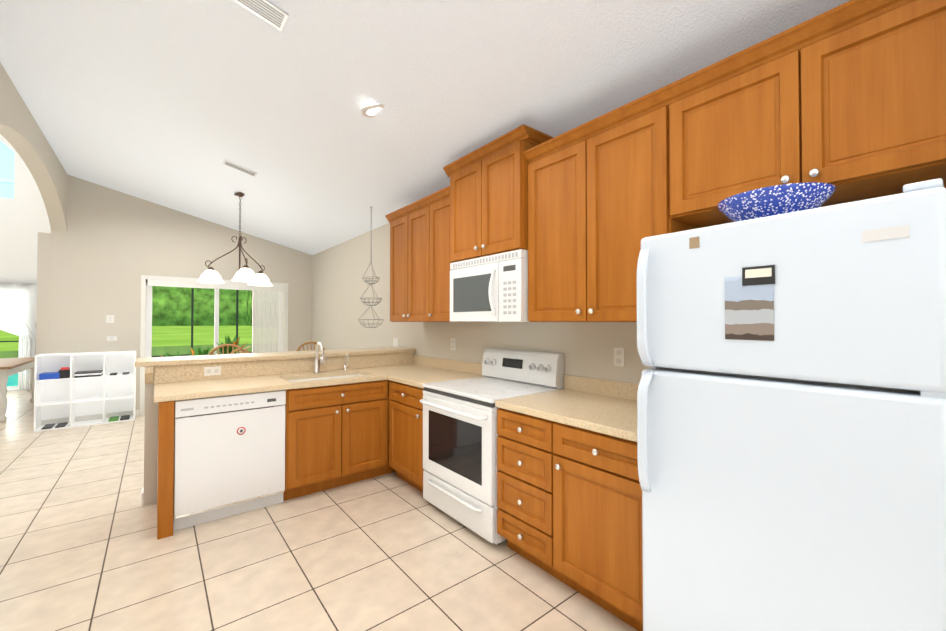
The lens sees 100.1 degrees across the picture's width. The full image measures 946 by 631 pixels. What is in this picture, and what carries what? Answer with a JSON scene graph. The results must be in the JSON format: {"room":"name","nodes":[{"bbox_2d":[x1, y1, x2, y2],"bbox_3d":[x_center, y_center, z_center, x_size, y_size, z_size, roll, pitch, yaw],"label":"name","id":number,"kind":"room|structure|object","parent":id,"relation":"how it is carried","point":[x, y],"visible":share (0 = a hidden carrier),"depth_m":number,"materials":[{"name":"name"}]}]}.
{"room":"kitchen and dining room","nodes":[
{"label":"kitchen and dining room","id":0,"kind":"room"},
{"bbox_2d":[0,134,50,389],"bbox_3d":[-10.582,-1.664,6.902,6.000,6.300,0.150,1,-1,-39],"label":"wall","id":1,"kind":"structure","parent":0,"point":[24,219],"depth_m":7.99,"materials":[{"name":"white paint"}]},
{"bbox_2d":[0,141,13,198],"bbox_3d":[-9.445,-2.966,7.811,0.551,1.230,0.040,1,-1,-39],"label":"window","id":2,"kind":"structure","parent":1,"relation":"in","point":[6,172],"depth_m":7.92,"materials":[{"name":"teal"}]},
{"bbox_2d":[0,279,36,389],"bbox_3d":[-10.126,0.358,7.041,3.520,2.200,0.060,1,-1,-39],"label":"curtain","id":3,"kind":"object","parent":1,"relation":"hanging from","point":[18,306],"visible":0.67,"depth_m":7.92,"materials":[{"name":"white fabric"}]},
{"bbox_2d":[0,62,67,231],"bbox_3d":[-3.720,-1.716,3.013,0.150,6.300,14.500,1,-1,-39],"label":"wall","id":4,"kind":"structure","parent":0,"point":[21,133],"depth_m":4.13,"materials":[{"name":"beige paint"}]},
{"bbox_2d":[36,175,311,415],"bbox_3d":[-4.381,-0.620,6.447,3.670,4.200,0.150,1,-1,-39],"label":"wall","id":5,"kind":"structure","parent":0,"point":[102,254],"depth_m":5.77,"materials":[{"name":"beige paint"}]},
{"bbox_2d":[41,410,138,425],"bbox_3d":[-5.353,1.423,5.536,1.050,0.090,0.011,1,-1,-39],"label":"baseboard","id":6,"kind":"structure","parent":5,"relation":"attached to","point":[80,418],"depth_m":5.52,"materials":[{"name":"white wood"}]},
{"bbox_2d":[106,315,113,322],"bbox_3d":[-5.201,0.040,5.679,0.085,0.110,0.008,1,-1,-39],"label":"thermostat","id":7,"kind":"object","parent":5,"relation":"attached to","point":[109,318],"visible":1,"depth_m":5.68,"materials":[{"name":"white plastic"}]},
{"bbox_2d":[106,336,116,340],"bbox_3d":[-5.186,0.320,5.688,0.115,0.072,0.008,1,-1,-39],"label":"light switch","id":8,"kind":"object","parent":5,"relation":"attached to","point":[111,338],"visible":1,"depth_m":5.68,"materials":[{"name":"white plastic"}]},
{"bbox_2d":[140,275,287,415],"bbox_3d":[-4.177,0.439,6.562,2.040,2.085,0.122,1,-1,-39],"label":"door frame","id":9,"kind":"structure","parent":5,"relation":"attached to","point":[146,330],"depth_m":6.00,"materials":[{"name":"white"}]},
{"bbox_2d":[147,279,284,352],"bbox_3d":[-4.133,0.449,6.506,1.890,1.985,0.105,1,-1,-39],"label":"window blinds","id":10,"kind":"object","parent":5,"relation":"attached to","point":[273,328],"visible":0.67,"depth_m":6.86,"materials":[{"name":"white"}]},
{"bbox_2d":[0,390,637,630],"bbox_3d":[-4.719,1.424,2.298,9.450,0.001,14.700,1,-1,-39],"label":"floor","id":11,"kind":"structure","parent":0,"point":[82,548],"depth_m":2.30,"materials":[{"name":"tile"}]},
{"bbox_2d":[0,357,34,421],"bbox_3d":[-7.353,1.089,5.991,0.850,0.770,1.950,1,-1,-39],"label":"console table","id":12,"kind":"object","parent":11,"relation":"on","point":[10,366],"visible":0.79,"depth_m":5.76,"materials":[{"name":"brown wood"}]},
{"bbox_2d":[34,351,135,431],"bbox_3d":[-5.256,0.984,5.423,0.970,0.965,0.310,1,-1,-39],"label":"cube shelf","id":13,"kind":"object","parent":11,"relation":"on","point":[71,386],"visible":1,"depth_m":5.43,"materials":[{"name":"white laminate"}]},
{"bbox_2d":[161,352,179,356],"bbox_3d":[-4.385,0.992,5.749,0.380,0.958,0.448,1,-1,-39],"label":"plant","id":14,"kind":"object","parent":11,"relation":"on","point":[168,355],"visible":0.04,"depth_m":5.79,"materials":[{"name":"green plant"}]},
{"bbox_2d":[189,346,215,355],"bbox_3d":[-4.048,0.944,5.885,0.462,1.058,0.423,1,-1,-39],"label":"plant","id":15,"kind":"object","parent":11,"relation":"on","point":[196,351],"visible":0.15,"depth_m":5.86,"materials":[{"name":"green plant"}]},
{"bbox_2d":[208,344,246,354],"bbox_3d":[-2.450,0.870,4.008,0.557,1.161,0.557,1,-1,-39],"label":"bar stool","id":16,"kind":"object","parent":11,"relation":"on","point":[227,345],"visible":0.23,"depth_m":4.19,"materials":[{"name":"brown wood"}]},
{"bbox_2d":[173,390,285,530],"bbox_3d":[-1.873,0.999,3.034,0.677,0.870,0.589,1,-1,-39],"label":"dishwasher","id":17,"kind":"object","parent":11,"relation":"on","point":[229,455],"visible":0.96,"depth_m":2.79,"materials":[{"name":"white metal"}]},
{"bbox_2d":[210,335,251,353],"bbox_3d":[-3.825,0.881,6.285,0.599,1.195,0.609,1,-1,-39],"label":"plant","id":18,"kind":"object","parent":11,"relation":"on","point":[235,341],"visible":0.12,"depth_m":6.22,"materials":[{"name":"green plant"}]},
{"bbox_2d":[230,349,249,353],"bbox_3d":[-3.330,0.977,5.729,0.507,0.997,0.516,1,-1,-39],"label":"dining chair","id":19,"kind":"object","parent":11,"relation":"on","point":[247,351],"visible":0.08,"depth_m":5.91,"materials":[{"name":"brown wood"}]},
{"bbox_2d":[135,347,415,504],"bbox_3d":[-1.700,0.900,3.846,2.409,1.090,0.500,1,-1,-39],"label":"wall bar","id":20,"kind":"object","parent":11,"relation":"on","point":[158,370],"visible":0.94,"depth_m":3.37,"materials":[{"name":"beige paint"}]},
{"bbox_2d":[204,366,220,375],"bbox_3d":[-2.150,0.452,3.270,0.115,0.072,0.008,1,-1,-39],"label":"outlet","id":21,"kind":"object","parent":20,"relation":"attached to","point":[211,371],"visible":1,"depth_m":3.27,"materials":[{"name":"white plastic"}]},
{"bbox_2d":[296,341,324,350],"bbox_3d":[-1.787,0.877,4.539,0.557,1.161,0.557,1,-1,-39],"label":"bar stool","id":22,"kind":"object","parent":11,"relation":"on","point":[305,343],"visible":0.1,"depth_m":4.71,"materials":[{"name":"brown wood"}]},
{"bbox_2d":[357,380,384,475],"bbox_3d":[-0.715,1.010,4.005,0.667,0.874,0.570,1,-1,-39],"label":"base cabinet","id":23,"kind":"object","parent":11,"relation":"on","point":[370,394],"depth_m":3.45,"materials":[{"name":"brown wood"}]},
{"bbox_2d":[154,355,440,402],"bbox_3d":[-1.348,0.576,3.501,2.293,0.302,0.685,1,-1,-39],"label":"countertop","id":24,"kind":"structure","parent":23,"relation":"on","point":[174,391],"depth_m":3.11,"materials":[{"name":"beige stone"}]},
{"bbox_2d":[313,342,348,372],"bbox_3d":[-1.304,0.383,3.738,0.348,0.290,0.202,1,-1,-39],"label":"sink faucet","id":25,"kind":"object","parent":24,"relation":"on","point":[318,361],"visible":1,"depth_m":3.68,"materials":[{"name":"silver metal"}]},
{"bbox_2d":[385,380,423,491],"bbox_3d":[-0.311,1.003,3.499,0.669,0.874,0.625,1,-1,-39],"label":"base cabinet","id":26,"kind":"object","parent":11,"relation":"on","point":[403,407],"depth_m":3.30,"materials":[{"name":"brown wood"}]},
{"bbox_2d":[382,359,483,388],"bbox_3d":[-0.320,0.494,3.491,0.703,0.139,0.618,1,-1,-39],"label":"countertop","id":27,"kind":"structure","parent":26,"relation":"on","point":[422,371],"depth_m":3.66,"materials":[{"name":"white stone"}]},
{"bbox_2d":[420,348,563,544],"bbox_3d":[0.106,0.850,2.906,0.759,1.165,0.813,1,-1,-39],"label":"stove","id":28,"kind":"object","parent":11,"relation":"on","point":[460,435],"visible":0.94,"depth_m":2.73,"materials":[{"name":"white metal"}]},
{"bbox_2d":[497,408,548,572],"bbox_3d":[0.538,0.989,2.438,0.669,0.874,0.433,1,-1,-39],"label":"base cabinet","id":29,"kind":"object","parent":11,"relation":"on","point":[523,439],"depth_m":2.23,"materials":[{"name":"brown wood"}]},
{"bbox_2d":[549,420,642,630],"bbox_3d":[0.846,0.984,2.054,0.669,0.874,0.552,1,-1,-39],"label":"base cabinet","id":30,"kind":"object","parent":11,"relation":"on","point":[569,505],"depth_m":1.86,"materials":[{"name":"brown wood"}]},
{"bbox_2d":[495,375,638,441],"bbox_3d":[0.708,0.477,2.230,0.676,0.139,0.990,1,-1,-39],"label":"countertop","id":31,"kind":"structure","parent":30,"relation":"on","point":[607,407],"depth_m":2.28,"materials":[{"name":"beige stone"}]},
{"bbox_2d":[637,178,945,630],"bbox_3d":[1.168,0.544,1.442,0.884,1.737,0.764,1,-1,-39],"label":"fridge","id":32,"kind":"object","parent":11,"relation":"on","point":[791,425],"visible":1,"depth_m":1.14,"materials":[{"name":"white metal"}]},
{"bbox_2d":[717,182,835,221],"bbox_3d":[1.013,-0.351,1.339,0.320,0.092,0.320,1,-1,-39],"label":"bowl","id":33,"kind":"object","parent":32,"relation":"on","point":[769,201],"visible":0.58,"depth_m":1.24,"materials":[{"name":"blue ceramic"}]},
{"bbox_2d":[0,0,849,254],"bbox_3d":[-1.077,-1.659,2.432,3.270,0.895,10.290,1,-1,-39],"label":"ceiling","id":34,"kind":"structure","parent":0,"point":[172,104],"depth_m":2.66,"materials":[{"name":"white paint"}]},
{"bbox_2d":[196,192,272,285],"bbox_3d":[-2.867,-0.982,4.875,0.846,1.131,0.791,1,-1,-39],"label":"chandelier","id":35,"kind":"object","parent":34,"relation":"hanging from","point":[244,273],"visible":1,"depth_m":4.86,"materials":[{"name":"white glass"}]},
{"bbox_2d":[223,159,256,176],"bbox_3d":[-2.465,-1.564,4.195,0.300,0.082,0.120,1,-1,-39],"label":"ceiling vent","id":36,"kind":"object","parent":34,"relation":"in","point":[239,168],"visible":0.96,"depth_m":4.18,"materials":[{"name":"silver metal"}]},
{"bbox_2d":[232,0,287,31],"bbox_3d":[-1.183,-1.669,2.084,0.360,0.096,0.150,1,-1,-39],"label":"ceiling vent","id":37,"kind":"object","parent":34,"relation":"in","point":[272,14],"visible":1,"depth_m":2.13,"materials":[{"name":"silver metal"}]},
{"bbox_2d":[358,207,383,327],"bbox_3d":[-1.179,-0.567,4.584,0.295,1.400,0.295,1,-1,-39],"label":"hanging basket","id":38,"kind":"object","parent":34,"relation":"hanging from","point":[369,280],"visible":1,"depth_m":4.58,"materials":[{"name":"silver metal"}]},
{"bbox_2d":[361,104,383,117],"bbox_3d":[-0.692,-1.460,2.821,0.206,0.054,0.210,1,-1,-39],"label":"recessed light","id":39,"kind":"object","parent":34,"relation":"in","point":[370,111],"visible":0.67,"depth_m":2.78,"materials":[{"name":"white"}]},
{"bbox_2d":[312,223,651,383],"bbox_3d":[0.206,-0.159,3.529,0.150,3.200,10.430,1,-1,-39],"label":"wall","id":40,"kind":"structure","parent":0,"point":[340,286],"depth_m":4.45,"materials":[{"name":"beige paint"}]},
{"bbox_2d":[393,338,397,346],"bbox_3d":[-0.941,0.328,4.827,0.008,0.115,0.115,1,-1,-39],"label":"light switch","id":41,"kind":"object","parent":40,"relation":"attached to","point":[395,342],"visible":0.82,"depth_m":4.82,"materials":[{"name":"white plastic"}]},
{"bbox_2d":[389,197,424,321],"bbox_3d":[-0.470,-0.498,3.934,0.399,1.110,0.759,1,-1,-39],"label":"upper cabinet","id":42,"kind":"object","parent":40,"relation":"attached to","point":[407,225],"depth_m":3.81,"materials":[{"name":"brown wood"}]},
{"bbox_2d":[425,188,449,321],"bbox_3d":[-0.115,-0.504,3.490,0.399,1.110,0.379,1,-1,-39],"label":"upper cabinet","id":43,"kind":"object","parent":40,"relation":"attached to","point":[437,273],"depth_m":3.44,"materials":[{"name":"brown wood"}]},
{"bbox_2d":[451,338,454,349],"bbox_3d":[-0.197,0.276,3.899,0.008,0.115,0.072,1,-1,-39],"label":"outlet","id":44,"kind":"object","parent":40,"relation":"attached to","point":[452,343],"visible":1,"depth_m":3.89,"materials":[{"name":"white plastic"}]},
{"bbox_2d":[445,124,548,263],"bbox_3d":[0.236,-0.821,3.016,0.449,0.781,0.803,1,-1,-39],"label":"upper cabinet","id":45,"kind":"object","parent":40,"relation":"attached to","point":[485,195],"depth_m":2.82,"materials":[{"name":"brown wood"}]},
{"bbox_2d":[450,249,528,321],"bbox_3d":[0.216,-0.194,2.991,0.499,0.470,0.793,1,-1,-39],"label":"microwave","id":46,"kind":"object","parent":45,"relation":"attached to","point":[492,288],"visible":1,"depth_m":2.77,"materials":[{"name":"white plastic"}]},
{"bbox_2d":[525,88,696,321],"bbox_3d":[0.794,-0.520,2.355,0.399,1.110,0.915,1,-1,-39],"label":"upper cabinet","id":47,"kind":"object","parent":40,"relation":"attached to","point":[595,189],"depth_m":2.19,"materials":[{"name":"brown wood"}]},
{"bbox_2d":[614,348,624,366],"bbox_3d":[0.922,0.257,2.502,0.008,0.115,0.072,1,-1,-39],"label":"outlet","id":48,"kind":"object","parent":40,"relation":"attached to","point":[619,356],"visible":1,"depth_m":2.50,"materials":[{"name":"white plastic"}]},
{"bbox_2d":[662,0,945,227],"bbox_3d":[1.399,-0.777,1.603,0.399,0.615,1.020,1,-1,-39],"label":"upper cabinet","id":49,"kind":"object","parent":40,"relation":"attached to","point":[847,99],"depth_m":1.45,"materials":[{"name":"brown wood"}]},
{"label":"outside","id":50,"kind":"structure","parent":0,"visible":0},
{"bbox_2d":[0,286,276,389],"bbox_3d":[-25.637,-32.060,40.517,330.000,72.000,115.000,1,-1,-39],"label":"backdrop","id":51,"kind":"structure","parent":50,"point":[182,321],"depth_m":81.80,"materials":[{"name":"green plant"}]}
]}

